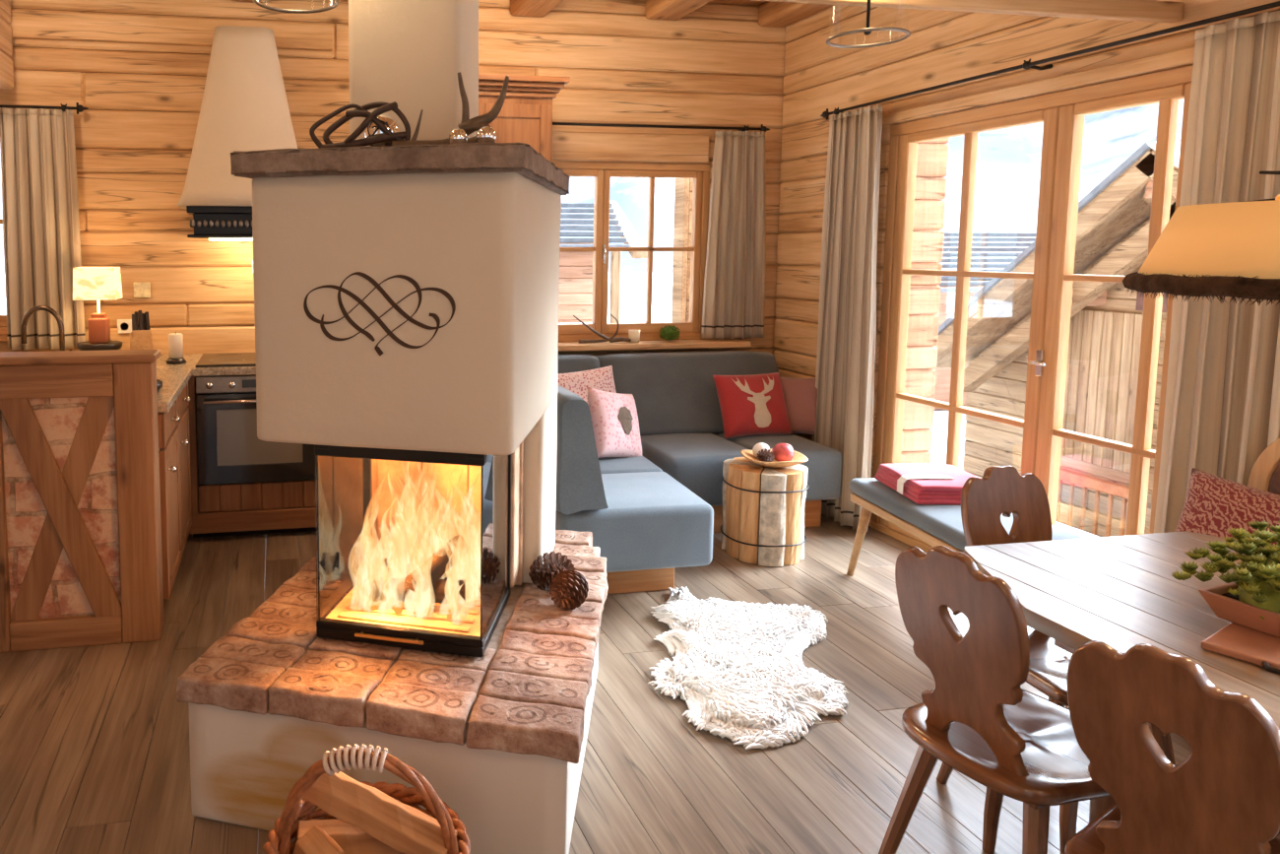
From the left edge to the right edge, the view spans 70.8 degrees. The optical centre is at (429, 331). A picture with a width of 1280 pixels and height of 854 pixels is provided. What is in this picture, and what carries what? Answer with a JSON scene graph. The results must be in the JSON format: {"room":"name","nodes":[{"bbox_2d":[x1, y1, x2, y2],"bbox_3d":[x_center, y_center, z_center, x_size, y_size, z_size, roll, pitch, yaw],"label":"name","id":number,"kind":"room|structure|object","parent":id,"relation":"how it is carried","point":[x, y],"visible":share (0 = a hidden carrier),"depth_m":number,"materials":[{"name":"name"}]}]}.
{"room":"traditional dwelling","nodes":[
{"label":"traditional dwelling","id":0,"kind":"room"},
{"bbox_2d":[0,0,787,355],"bbox_3d":[-0.832,-0.483,5.060,6.470,3.000,0.160,-1,6,-10],"label":"wall","id":1,"kind":"structure","parent":0,"point":[714,65],"depth_m":4.93,"materials":[{"name":"brown wood"}]},
{"bbox_2d":[0,132,7,341],"bbox_3d":[-2.885,-0.542,4.630,1.360,1.200,0.150,-1,6,-10],"label":"window","id":2,"kind":"structure","parent":1,"relation":"in","point":[3,318],"depth_m":4.76,"materials":[{"name":"brown wood"}]},
{"bbox_2d":[0,0,13,89],"bbox_3d":[-2.300,-1.511,4.331,0.280,0.505,0.480,-1,6,-10],"label":"trim","id":3,"kind":"structure","parent":1,"relation":"attached to","point":[6,46],"depth_m":4.47,"materials":[{"name":"brown wood"}]},
{"bbox_2d":[0,102,88,114],"bbox_3d":[-2.711,-1.185,4.519,1.785,0.060,0.103,-1,6,-10],"label":"curtain rod","id":4,"kind":"object","parent":1,"relation":"attached to","point":[79,107],"visible":0.97,"depth_m":4.61,"materials":[{"name":"black metal"}]},
{"bbox_2d":[0,107,85,350],"bbox_3d":[-2.085,-0.544,4.661,0.404,1.282,0.095,-1,6,-9],"label":"curtain","id":5,"kind":"object","parent":4,"relation":"hanging from","point":[41,239],"visible":0.94,"depth_m":4.65,"materials":[{"name":"fabric"}]},
{"bbox_2d":[117,319,131,333],"bbox_3d":[-1.707,-0.031,4.854,0.080,0.080,0.016,-1,6,-10],"label":"wall socket","id":6,"kind":"object","parent":1,"relation":"attached to","point":[124,326],"visible":0.91,"depth_m":4.85,"materials":[{"name":"white plastic"}]},
{"bbox_2d":[132,282,150,297],"bbox_3d":[-1.609,-0.235,4.852,0.090,0.085,0.019,-1,6,-10],"label":"light switch","id":7,"kind":"object","parent":1,"relation":"attached to","point":[141,289],"visible":1,"depth_m":4.84,"materials":[{"name":"beige plastic"}]},
{"bbox_2d":[7,9,332,51],"bbox_3d":[-2.193,-1.635,4.606,3.350,0.140,0.034,-1,6,-10],"label":"ceiling beam","id":8,"kind":"structure","parent":1,"relation":"attached to","point":[36,25],"depth_m":4.71,"materials":[{"name":"brown wood"}]},
{"bbox_2d":[176,25,297,241],"bbox_3d":[-0.981,-1.055,4.636,0.695,1.130,0.510,-1,6,-10],"label":"range hood","id":9,"kind":"object","parent":1,"relation":"attached to","point":[244,105],"visible":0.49,"depth_m":4.51,"materials":[{"name":"paint"}]},
{"bbox_2d":[208,238,253,241],"bbox_3d":[-0.982,-0.501,4.703,0.400,0.013,0.240,-1,6,-10],"label":"hood light","id":10,"kind":"object","parent":9,"relation":"attached to","point":[212,239],"depth_m":4.58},
{"bbox_2d":[231,0,265,1],"bbox_3d":[-0.335,-1.537,1.053,0.220,0.136,7.669,-1,6,-10],"label":"trim","id":11,"kind":"structure","parent":1,"relation":"attached to","point":[231,0],"depth_m":4.77,"materials":[{"name":"brown wood"}]},
{"bbox_2d":[510,0,562,16],"bbox_3d":[1.250,-1.561,1.335,0.220,0.142,7.669,-1,6,-10],"label":"beam","id":12,"kind":"structure","parent":1,"relation":"attached to","point":[531,8],"depth_m":4.91,"materials":[{"name":"brown wood"}]},
{"bbox_2d":[551,130,750,351],"bbox_3d":[1.122,-0.552,5.287,1.720,1.305,0.270,-1,6,-10],"label":"window","id":13,"kind":"structure","parent":1,"relation":"in","point":[575,146],"depth_m":5.34,"materials":[{"name":"brown wood"}]},
{"bbox_2d":[573,314,631,343],"bbox_3d":[1.052,-0.021,5.275,0.364,0.178,0.040,-1,6,-10],"label":"antler mount","id":14,"kind":"object","parent":13,"relation":"on","point":[612,339],"visible":1,"depth_m":5.27,"materials":[{"name":"brown"}]},
{"bbox_2d":[628,329,639,342],"bbox_3d":[1.258,0.026,5.321,0.070,0.075,0.070,-1,6,-10],"label":"candle","id":15,"kind":"object","parent":13,"relation":"on","point":[634,335],"visible":1,"depth_m":5.29,"materials":[{"name":"beige wax"}]},
{"bbox_2d":[658,324,680,340],"bbox_3d":[1.486,0.003,5.354,0.135,0.101,0.133,-1,6,-10],"label":"moss ball","id":16,"kind":"object","parent":13,"relation":"on","point":[670,333],"visible":1,"depth_m":5.32,"materials":[{"name":"green plant"}]},
{"bbox_2d":[552,122,769,133],"bbox_3d":[1.345,-1.239,5.242,1.525,0.060,0.103,-1,6,-10],"label":"curtain rod","id":17,"kind":"object","parent":1,"relation":"attached to","point":[745,128],"visible":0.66,"depth_m":5.22,"materials":[{"name":"black metal"}]},
{"bbox_2d":[701,129,766,338],"bbox_3d":[1.911,-0.595,5.374,0.404,1.277,0.095,-1,6,-9],"label":"curtain","id":18,"kind":"object","parent":17,"relation":"hanging from","point":[734,295],"visible":1,"depth_m":5.37,"materials":[{"name":"fabric"}]},
{"bbox_2d":[645,0,711,20],"bbox_3d":[2.076,-1.583,1.481,0.220,0.125,7.669,-1,6,-10],"label":"trim","id":19,"kind":"structure","parent":1,"relation":"attached to","point":[669,10],"depth_m":5.03,"materials":[{"name":"brown wood"}]},
{"bbox_2d":[0,513,1279,853],"bbox_3d":[0.002,1.455,0.700,6.599,0.030,9.439,-1,6,-10],"label":"floor","id":20,"kind":"structure","parent":0,"point":[95,743],"depth_m":2.63,"materials":[{"name":"brown wood"}]},
{"bbox_2d":[0,349,164,651],"bbox_3d":[-1.907,0.643,3.199,1.775,1.112,0.180,-1,6,-10],"label":"kitchen cabinet","id":21,"kind":"object","parent":20,"relation":"on","point":[81,557],"visible":1,"depth_m":3.25,"materials":[{"name":"wood"}]},
{"bbox_2d":[72,266,123,350],"bbox_3d":[-1.745,-0.090,4.576,0.230,0.500,0.230,-1,6,-10],"label":"table lamp","id":22,"kind":"object","parent":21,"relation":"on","point":[89,283],"visible":0.78,"depth_m":4.48,"materials":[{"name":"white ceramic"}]},
{"bbox_2d":[157,398,182,598],"bbox_3d":[-1.391,0.729,3.611,0.701,0.862,0.490,-1,6,-10],"label":"base cabinet","id":23,"kind":"object","parent":20,"relation":"on","point":[168,443],"visible":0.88,"depth_m":3.56,"materials":[{"name":"brown wood"}]},
{"bbox_2d":[177,382,191,554],"bbox_3d":[-1.477,0.684,4.088,0.701,0.862,0.475,-1,6,-10],"label":"base cabinet","id":24,"kind":"object","parent":20,"relation":"on","point":[183,399],"visible":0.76,"depth_m":4.14,"materials":[{"name":"brown wood"}]},
{"bbox_2d":[156,353,255,412],"bbox_3d":[-1.721,0.230,4.068,4.010,0.040,1.600,-1,6,-10],"label":"countertop","id":25,"kind":"structure","parent":24,"relation":"on","point":[174,377],"depth_m":4.33,"materials":[{"name":"stone"}]},
{"bbox_2d":[20,305,71,350],"bbox_3d":[-1.807,0.038,4.121,0.242,0.331,0.072,0,5,1],"label":"tap","id":26,"kind":"object","parent":25,"relation":"on","point":[32,310],"visible":0.56,"depth_m":4.09,"materials":[{"name":"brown metal"}]},
{"bbox_2d":[129,310,153,349],"bbox_3d":[-1.532,0.020,4.610,0.110,0.274,0.168,-3,6,-25],"label":"knife block","id":27,"kind":"object","parent":25,"relation":"on","point":[141,337],"visible":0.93,"depth_m":4.58,"materials":[{"name":"brown wood"}]},
{"bbox_2d":[156,379,162,391],"bbox_3d":[-1.172,0.228,3.638,0.104,0.045,0.104,-1,6,-10],"label":"bowl","id":28,"kind":"object","parent":25,"relation":"on","point":[159,381],"visible":0.23,"depth_m":3.62,"materials":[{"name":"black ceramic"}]},
{"bbox_2d":[165,331,186,364],"bbox_3d":[-1.330,0.081,4.545,0.104,0.165,0.104,-1,6,-10],"label":"pillar candle","id":29,"kind":"object","parent":25,"relation":"on","point":[175,340],"visible":1,"depth_m":4.51,"materials":[{"name":"white wax"}]},
{"bbox_2d":[194,352,255,367],"bbox_3d":[-0.911,0.144,4.677,0.640,0.014,0.500,-1,6,-10],"label":"cooktop","id":30,"kind":"object","parent":25,"relation":"in","point":[228,358],"visible":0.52,"depth_m":4.58,"materials":[{"name":"black glass"}]},
{"bbox_2d":[186,376,317,537],"bbox_3d":[-0.917,0.623,4.727,0.730,0.862,0.530,-1,6,-10],"label":"base cabinet","id":31,"kind":"object","parent":20,"relation":"on","point":[288,506],"visible":0.69,"depth_m":4.49,"materials":[{"name":"brown wood"}]},
{"bbox_2d":[195,374,316,485],"bbox_3d":[-0.902,0.480,4.631,0.630,0.560,0.487,-1,6,-10],"label":"oven","id":32,"kind":"object","parent":31,"relation":"in","point":[229,449],"visible":0.48,"depth_m":4.42,"materials":[{"name":"black metal"}]},
{"bbox_2d":[262,743,470,853],"bbox_3d":[-0.128,1.087,1.795,0.426,0.483,0.408,2,6,16],"label":"basket","id":33,"kind":"object","parent":20,"relation":"on","point":[422,793],"visible":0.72,"depth_m":1.79,"materials":[{"name":"wicker"}]},
{"bbox_2d":[292,825,345,853],"bbox_3d":[-0.163,1.130,1.735,0.088,0.138,0.309,-5,7,-40],"label":"log","id":34,"kind":"object","parent":33,"relation":"in","point":[316,840],"visible":1,"depth_m":1.81,"materials":[{"name":"brown wood"}]},
{"bbox_2d":[297,819,404,853],"bbox_3d":[-0.154,1.112,1.881,0.260,0.090,0.111,0,5,-5],"label":"log","id":35,"kind":"object","parent":33,"relation":"in","point":[352,838],"visible":0.39,"depth_m":1.85,"materials":[{"name":"brown wood"}]},
{"bbox_2d":[302,770,457,853],"bbox_3d":[-0.104,1.013,1.836,0.334,0.144,0.082,2,6,22],"label":"log","id":36,"kind":"object","parent":33,"relation":"in","point":[405,828],"visible":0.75,"depth_m":1.81,"materials":[{"name":"brown wood"}]},
{"bbox_2d":[174,0,608,853],"bbox_3d":[0.029,-0.255,2.690,1.043,3.000,1.459,1,6,15],"label":"fireplace","id":37,"kind":"object","parent":20,"relation":"on","point":[407,296],"visible":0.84,"depth_m":2.26,"materials":[{"name":"paint"}]},
{"bbox_2d":[309,101,410,147],"bbox_3d":[-0.153,-0.549,2.337,0.341,0.136,0.111,0,5,5],"label":"twig wreath","id":38,"kind":"object","parent":37,"relation":"on","point":[381,107],"visible":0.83,"depth_m":2.30,"materials":[{"name":"brown wood"}]},
{"bbox_2d":[363,113,400,146],"bbox_3d":[-0.130,-0.549,2.389,0.104,0.104,0.104,-1,6,-10],"label":"glass ball","id":39,"kind":"object","parent":38,"relation":"in","point":[388,120],"visible":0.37,"depth_m":2.35,"materials":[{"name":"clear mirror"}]},
{"bbox_2d":[252,170,560,455],"bbox_3d":[-0.007,-0.095,2.717,0.723,0.720,0.997,1,6,15],"label":"hood","id":40,"kind":"object","parent":37,"relation":"attached to","point":[412,311],"depth_m":2.24,"materials":[{"name":"paint"}]},
{"bbox_2d":[314,444,511,657],"bbox_3d":[-0.032,0.561,2.580,0.483,0.588,0.435,1,6,15],"label":"stove","id":41,"kind":"object","parent":37,"relation":"in","point":[343,472],"depth_m":2.51,"materials":[{"name":"glass"}]},
{"bbox_2d":[363,576,465,603],"bbox_3d":[-0.043,0.769,2.574,0.300,0.070,0.071,0,5,3],"label":"log","id":42,"kind":"object","parent":37,"relation":"on","point":[438,592],"visible":0.51,"depth_m":2.55,"materials":[{"name":"brown wood"}]},
{"bbox_2d":[404,534,467,591],"bbox_3d":[0.023,0.690,2.591,0.067,0.116,0.248,4,7,35],"label":"log","id":43,"kind":"object","parent":42,"relation":"on","point":[439,562],"visible":0.89,"depth_m":2.56,"materials":[{"name":"brown wood"}]},
{"bbox_2d":[362,585,467,617],"bbox_3d":[-0.039,0.798,2.621,0.293,0.016,0.256,1,6,13],"label":"embers","id":44,"kind":"object","parent":37,"relation":"on","point":[373,607],"visible":0.33,"depth_m":2.52},
{"bbox_2d":[372,557,458,578],"bbox_3d":[-0.044,0.755,2.680,0.280,0.077,0.074,4,7,35],"label":"log","id":45,"kind":"object","parent":37,"relation":"on","point":[385,561],"visible":0.15,"depth_m":2.70,"materials":[{"name":"brown wood"}]},
{"bbox_2d":[352,466,480,624],"bbox_3d":[-0.015,0.579,2.634,0.364,0.482,0.400,2,6,16],"label":"flames","id":46,"kind":"object","parent":37,"relation":"in","point":[420,601],"visible":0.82,"depth_m":2.57},
{"bbox_2d":[391,71,509,145],"bbox_3d":[0.056,-0.578,2.292,0.310,0.212,0.065,0,5,0],"label":"antler mount","id":47,"kind":"object","parent":37,"relation":"on","point":[472,125],"visible":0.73,"depth_m":2.29,"materials":[{"name":"brown"}]},
{"bbox_2d":[448,128,467,143],"bbox_3d":[0.075,-0.501,2.244,0.052,0.052,0.052,-1,6,-10],"label":"glass ball","id":48,"kind":"object","parent":37,"relation":"on","point":[457,135],"visible":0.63,"depth_m":2.22,"materials":[{"name":"clear glass"}]},
{"bbox_2d":[476,126,496,142],"bbox_3d":[0.146,-0.502,2.225,0.052,0.052,0.052,-1,6,-10],"label":"glass ball","id":49,"kind":"object","parent":37,"relation":"on","point":[485,134],"visible":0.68,"depth_m":2.21,"materials":[{"name":"clear glass"}]},
{"bbox_2d":[528,551,575,591],"bbox_3d":[0.398,0.777,2.805,0.153,0.133,0.135,2,6,18],"label":"pine cone","id":50,"kind":"object","parent":37,"relation":"on","point":[542,574],"visible":0.66,"depth_m":2.78,"materials":[{"name":"brown plant"}]},
{"bbox_2d":[549,570,588,609],"bbox_3d":[0.432,0.795,2.672,0.129,0.118,0.117,-5,8,-44],"label":"pine cone","id":51,"kind":"object","parent":37,"relation":"on","point":[569,588],"visible":1,"depth_m":2.65,"materials":[{"name":"brown plant"}]},
{"bbox_2d":[478,73,570,163],"bbox_3d":[0.393,-0.167,4.910,0.590,2.400,0.615,-1,6,-10],"label":"tall cabinet","id":52,"kind":"object","parent":20,"relation":"on","point":[525,116],"visible":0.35,"depth_m":4.56,"materials":[{"name":"brown wood"}]},
{"bbox_2d":[555,350,842,593],"bbox_3d":[1.289,0.619,4.481,1.882,0.916,1.734,-1,6,-10],"label":"sofa","id":53,"kind":"object","parent":20,"relation":"on","point":[658,511],"visible":0.46,"depth_m":4.39,"materials":[{"name":"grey fabric"}]},
{"bbox_2d":[558,354,600,373],"bbox_3d":[0.819,0.372,5.041,0.365,0.451,0.425,-1,6,-10],"label":"cushion","id":54,"kind":"object","parent":53,"relation":"on","point":[567,363],"depth_m":5.04,"materials":[{"name":"grey fabric"}]},
{"bbox_2d":[556,385,608,514],"bbox_3d":[0.568,0.473,3.770,0.217,0.491,0.620,-1,6,-10],"label":"cushion","id":55,"kind":"object","parent":53,"relation":"on","point":[580,490],"depth_m":3.47,"materials":[{"name":"grey fabric"}]},
{"bbox_2d":[558,365,616,404],"bbox_3d":[0.850,0.381,4.740,0.463,0.368,0.183,-2,6,-20],"label":"throw pillow","id":56,"kind":"object","parent":53,"relation":"on","point":[602,378],"visible":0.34,"depth_m":4.72,"materials":[{"name":"pink fabric"}]},
{"bbox_2d":[587,385,641,457],"bbox_3d":[0.948,0.472,4.421,0.429,0.408,0.184,-4,7,-39],"label":"throw pillow","id":57,"kind":"object","parent":53,"relation":"on","point":[614,417],"visible":0.92,"depth_m":4.34,"materials":[{"name":"pink fabric"}]},
{"bbox_2d":[598,454,663,473],"bbox_3d":[0.763,0.766,4.463,0.790,0.276,0.645,-1,6,-10],"label":"seat cushion","id":58,"kind":"object","parent":53,"relation":"on","point":[640,464],"depth_m":4.25,"materials":[{"name":"grey fabric"}]},
{"bbox_2d":[555,471,713,572],"bbox_3d":[0.841,0.825,3.847,0.726,0.276,0.590,-1,6,-10],"label":"seat cushion","id":59,"kind":"object","parent":53,"relation":"on","point":[649,520],"depth_m":3.58,"materials":[{"name":"grey fabric"}]},
{"bbox_2d":[592,350,778,435],"bbox_3d":[1.554,0.359,5.172,1.110,0.451,0.425,-1,6,-10],"label":"cushion","id":60,"kind":"object","parent":53,"relation":"on","point":[673,393],"depth_m":5.07,"materials":[{"name":"grey fabric"}]},
{"bbox_2d":[640,433,750,506],"bbox_3d":[1.412,0.725,4.894,0.530,0.276,0.900,-1,6,-10],"label":"seat cushion","id":61,"kind":"object","parent":53,"relation":"on","point":[695,461],"depth_m":4.48,"materials":[{"name":"grey fabric"}]},
{"bbox_2d":[712,371,792,438],"bbox_3d":[1.843,0.413,4.929,0.441,0.343,0.206,-1,6,-14],"label":"throw pillow","id":62,"kind":"object","parent":53,"relation":"on","point":[751,404],"visible":1,"depth_m":4.87,"materials":[{"name":"red fabric"}]},
{"bbox_2d":[711,432,842,500],"bbox_3d":[1.897,0.717,4.981,0.445,0.276,0.900,-1,6,-10],"label":"seat cushion","id":63,"kind":"object","parent":53,"relation":"on","point":[823,464],"depth_m":4.57,"materials":[{"name":"grey fabric"}]},
{"bbox_2d":[780,377,817,435],"bbox_3d":[2.127,0.425,5.014,0.340,0.327,0.164,2,6,20],"label":"throw pillow","id":64,"kind":"object","parent":53,"relation":"on","point":[800,394],"visible":0.48,"depth_m":4.96,"materials":[{"name":"fabric"}]},
{"bbox_2d":[652,582,853,752],"bbox_3d":[1.166,1.170,3.174,0.666,0.073,1.280,2,6,16],"label":"sheepskin","id":65,"kind":"object","parent":20,"relation":"on","point":[743,671],"visible":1,"depth_m":2.98,"materials":[{"name":"fur"}]},
{"bbox_2d":[720,456,809,566],"bbox_3d":[1.651,0.875,4.278,0.400,0.440,0.400,-1,6,-10],"label":"table","id":66,"kind":"object","parent":20,"relation":"on","point":[763,507],"visible":0.98,"depth_m":4.13,"materials":[{"name":"brown wood"}]},
{"bbox_2d":[740,448,808,467],"bbox_3d":[1.684,0.626,4.240,0.310,0.060,0.310,-1,6,-10],"label":"dish","id":67,"kind":"object","parent":66,"relation":"on","point":[799,458],"visible":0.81,"depth_m":4.17,"materials":[{"name":"brown wood"}]},
{"bbox_2d":[752,442,770,458],"bbox_3d":[1.641,0.588,4.279,0.084,0.084,0.084,-1,6,-10],"label":"bauble","id":68,"kind":"object","parent":67,"relation":"in","point":[758,446],"visible":0.6,"depth_m":4.26,"materials":[{"name":"white ceramic"}]},
{"bbox_2d":[757,448,774,461],"bbox_3d":[1.628,0.599,4.189,0.072,0.072,0.084,-3,6,-28],"label":"pine cone","id":69,"kind":"object","parent":67,"relation":"in","point":[763,456],"visible":0.97,"depth_m":4.18,"materials":[{"name":"brown plant"}]},
{"bbox_2d":[771,443,794,461],"bbox_3d":[1.719,0.587,4.212,0.104,0.096,0.104,-1,6,-10],"label":"bauble","id":70,"kind":"object","parent":67,"relation":"in","point":[782,451],"visible":0.8,"depth_m":4.17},
{"bbox_2d":[846,477,1084,575],"bbox_3d":[2.167,0.937,3.542,0.440,0.467,0.970,0,5,-2],"label":"bench","id":71,"kind":"object","parent":20,"relation":"on","point":[935,525],"visible":0.3,"depth_m":3.53,"materials":[{"name":"grey fabric"}]},
{"bbox_2d":[874,462,980,505],"bbox_3d":[2.167,0.644,3.718,0.354,0.088,0.400,0,5,4],"label":"folded blanket","id":72,"kind":"object","parent":71,"relation":"on","point":[920,482],"visible":0.77,"depth_m":3.64,"materials":[{"name":"fabric"}]},
{"bbox_2d":[878,545,1111,853],"bbox_3d":[1.270,0.882,1.884,0.464,0.893,0.413,-2,6,-20],"label":"dining chair","id":73,"kind":"object","parent":20,"relation":"on","point":[977,719],"visible":0.96,"depth_m":1.80,"materials":[{"name":"brown wood"}]},
{"bbox_2d":[936,465,1175,853],"bbox_3d":[1.669,0.843,2.285,0.413,0.893,0.464,-1,6,-13],"label":"dining chair","id":74,"kind":"object","parent":20,"relation":"on","point":[1000,489],"visible":0.35,"depth_m":2.41,"materials":[{"name":"brown wood"}]},
{"bbox_2d":[963,531,1279,823],"bbox_3d":[1.823,0.988,1.437,1.019,0.760,1.690,-1,6,-10],"label":"dining table","id":75,"kind":"object","parent":20,"relation":"on","point":[1120,592],"visible":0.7,"depth_m":1.86,"materials":[{"name":"brown wood"}]},
{"bbox_2d":[1201,622,1279,674],"bbox_3d":[1.759,0.576,1.655,0.669,0.017,0.270,-3,6,-32],"label":"serving tray","id":76,"kind":"object","parent":75,"relation":"on","point":[1234,640],"visible":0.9,"depth_m":1.59,"materials":[{"name":"brown wood"}]},
{"bbox_2d":[1172,519,1279,637],"bbox_3d":[1.767,0.479,1.687,0.552,0.232,0.290,-2,6,-20],"label":"planter","id":77,"kind":"object","parent":76,"relation":"on","point":[1252,601],"visible":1,"depth_m":1.66,"materials":[{"name":"brown plant"}]},
{"bbox_2d":[1064,640,1279,853],"bbox_3d":[1.321,0.923,1.451,0.464,0.893,0.413,-2,6,-24],"label":"dining chair","id":78,"kind":"object","parent":20,"relation":"on","point":[1224,798],"visible":1,"depth_m":1.34,"materials":[{"name":"brown wood"}]},
{"bbox_2d":[1247,437,1279,495],"bbox_3d":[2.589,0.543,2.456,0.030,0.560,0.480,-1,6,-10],"label":"chair","id":79,"kind":"object","parent":20,"relation":"on","point":[1264,475],"visible":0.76,"depth_m":2.63,"materials":[{"name":"brown wood"}]},
{"bbox_3d":[2.546,1.108,1.838,0.380,0.445,1.500,-1,6,-10],"label":"bench","id":80,"kind":"object","parent":20,"relation":"on","visible":0},
{"bbox_2d":[1175,467,1279,545],"bbox_3d":[2.397,0.654,2.462,0.184,0.412,0.559,-1,6,-15],"label":"throw pillow","id":81,"kind":"object","parent":80,"relation":"on","point":[1213,504],"visible":0.33,"depth_m":2.56,"materials":[{"name":"fabric"}]},
{"bbox_2d":[671,178,693,321],"bbox_3d":[2.334,-0.008,6.924,0.780,4.700,0.170,-1,6,-10],"label":"wall","id":82,"kind":"structure","parent":0,"point":[679,301],"depth_m":6.75,"materials":[{"name":"brown wood"}]},
{"bbox_2d":[708,0,767,5],"bbox_3d":[-0.143,-1.640,1.078,6.470,0.060,7.990,-1,6,-10],"label":"ceiling","id":83,"kind":"structure","parent":0,"point":[732,2],"depth_m":5.29,"materials":[{"name":"brown wood"}]},
{"bbox_2d":[252,0,339,13],"bbox_3d":[-0.369,-1.319,2.359,0.241,0.818,0.241,-1,6,-10],"label":"glass pendant","id":84,"kind":"object","parent":83,"relation":"hanging from","point":[256,2],"visible":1,"depth_m":2.49,"materials":[{"name":"metal"}]},
{"bbox_2d":[825,0,910,48],"bbox_3d":[1.386,-1.342,2.703,0.241,0.838,0.241,-1,6,-10],"label":"glass pendant","id":85,"kind":"object","parent":83,"relation":"hanging from","point":[867,30],"visible":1,"depth_m":2.73,"materials":[{"name":"metal"}]},
{"bbox_2d":[1121,170,1279,306],"bbox_3d":[1.838,-0.854,1.637,0.755,1.597,0.756,-1,6,-10],"label":"hanging lamp","id":86,"kind":"object","parent":83,"relation":"hanging from","point":[1218,249],"visible":1,"depth_m":1.67,"materials":[{"name":"brown fabric"}]},
{"bbox_2d":[900,137,949,462],"bbox_3d":[2.784,0.138,5.391,0.735,4.700,0.160,-1,6,-10],"label":"wall","id":87,"kind":"structure","parent":0,"point":[931,156],"depth_m":5.33,"materials":[{"name":"beige wood"}]},
{"bbox_2d":[773,0,1279,525],"bbox_3d":[2.962,-0.170,1.776,0.160,3.000,7.670,-1,6,-10],"label":"wall","id":88,"kind":"structure","parent":0,"point":[941,47],"depth_m":4.56,"materials":[{"name":"brown wood"}]},
{"bbox_2d":[758,0,832,27],"bbox_3d":[2.785,-1.591,1.608,0.190,0.133,7.669,-1,6,-10],"label":"trim","id":89,"kind":"structure","parent":88,"relation":"attached to","point":[770,13],"depth_m":5.12,"materials":[{"name":"brown wood"}]},
{"bbox_2d":[755,0,1183,23],"bbox_3d":[-0.390,-1.071,2.511,6.148,0.064,0.040,-1,6,-10],"label":"ceiling beam","id":90,"kind":"structure","parent":88,"relation":"attached to","point":[1153,11],"depth_m":2.94,"materials":[{"name":"brown wood"}]},
{"bbox_2d":[870,46,1194,553],"bbox_3d":[2.555,0.044,3.780,0.157,2.195,1.760,-1,6,-10],"label":"door","id":91,"kind":"structure","parent":88,"relation":"in","point":[1061,112],"depth_m":3.61,"materials":[{"name":"brown wood"}]},
{"bbox_2d":[820,0,1279,120],"bbox_3d":[2.494,-1.078,3.450,0.135,0.060,2.885,-1,6,-10],"label":"curtain rod","id":92,"kind":"object","parent":88,"relation":"attached to","point":[1026,65],"visible":0.96,"depth_m":3.36,"materials":[{"name":"black metal"}]},
{"bbox_2d":[811,103,882,530],"bbox_3d":[2.244,-0.067,4.681,0.098,2.216,0.503,-1,6,-10],"label":"curtain","id":93,"kind":"object","parent":92,"relation":"hanging from","point":[847,310],"visible":0.88,"depth_m":4.63,"materials":[{"name":"fabric"}]},
{"bbox_2d":[1153,10,1279,533],"bbox_3d":[2.606,0.128,2.663,0.094,2.210,0.683,-1,6,-10],"label":"curtain","id":94,"kind":"object","parent":92,"relation":"hanging from","point":[1222,406],"visible":0.49,"depth_m":2.80,"materials":[{"name":"fabric"}]},
{"label":"outside","id":95,"kind":"structure","parent":0,"visible":0},
{"bbox_2d":[0,271,966,470],"bbox_3d":[8.289,-3.757,55.826,96.000,3.539,96.000,-1,6,-10],"label":"snow","id":96,"kind":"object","parent":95,"point":[633,285],"visible":0.01,"depth_m":38.67,"materials":[{"name":"white snow"}]},
{"bbox_2d":[559,200,671,323],"bbox_3d":[0.437,0.094,11.542,6.300,3.820,2.350,-1,6,-10],"label":"chalet","id":97,"kind":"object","parent":96,"relation":"on","point":[576,267],"visible":0.05,"depth_m":11.51,"materials":[{"name":"wood"}]},
{"bbox_2d":[932,232,1036,409],"bbox_3d":[10.884,-0.298,17.590,7.600,3.450,3.100,-1,6,-10],"label":"house","id":98,"kind":"structure","parent":96,"relation":"on","point":[947,286],"depth_m":16.84,"materials":[{"name":"wood"}]},
{"bbox_2d":[933,140,1180,536],"bbox_3d":[8.912,0.413,7.785,5.740,4.099,6.003,-1,6,-10],"label":"wooden house","id":99,"kind":"structure","parent":96,"relation":"on","point":[1114,218],"depth_m":8.50,"materials":[{"name":"wood"}]},
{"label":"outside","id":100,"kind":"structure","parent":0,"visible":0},
{"bbox_2d":[1055,521,1099,537],"bbox_3d":[3.233,1.224,3.697,0.980,0.100,3.480,-1,6,-10],"label":"deck","id":101,"kind":"object","parent":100,"point":[1077,532],"depth_m":4.69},
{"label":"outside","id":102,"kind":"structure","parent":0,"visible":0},
{"bbox_2d":[0,98,1184,273],"bbox_3d":[24.254,-16.484,33.395,180.000,33.472,180.000,-1,6,-10],"label":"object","id":103,"kind":"object","parent":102,"point":[1008,160],"visible":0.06,"depth_m":73.25,"materials":[{"name":"white"}]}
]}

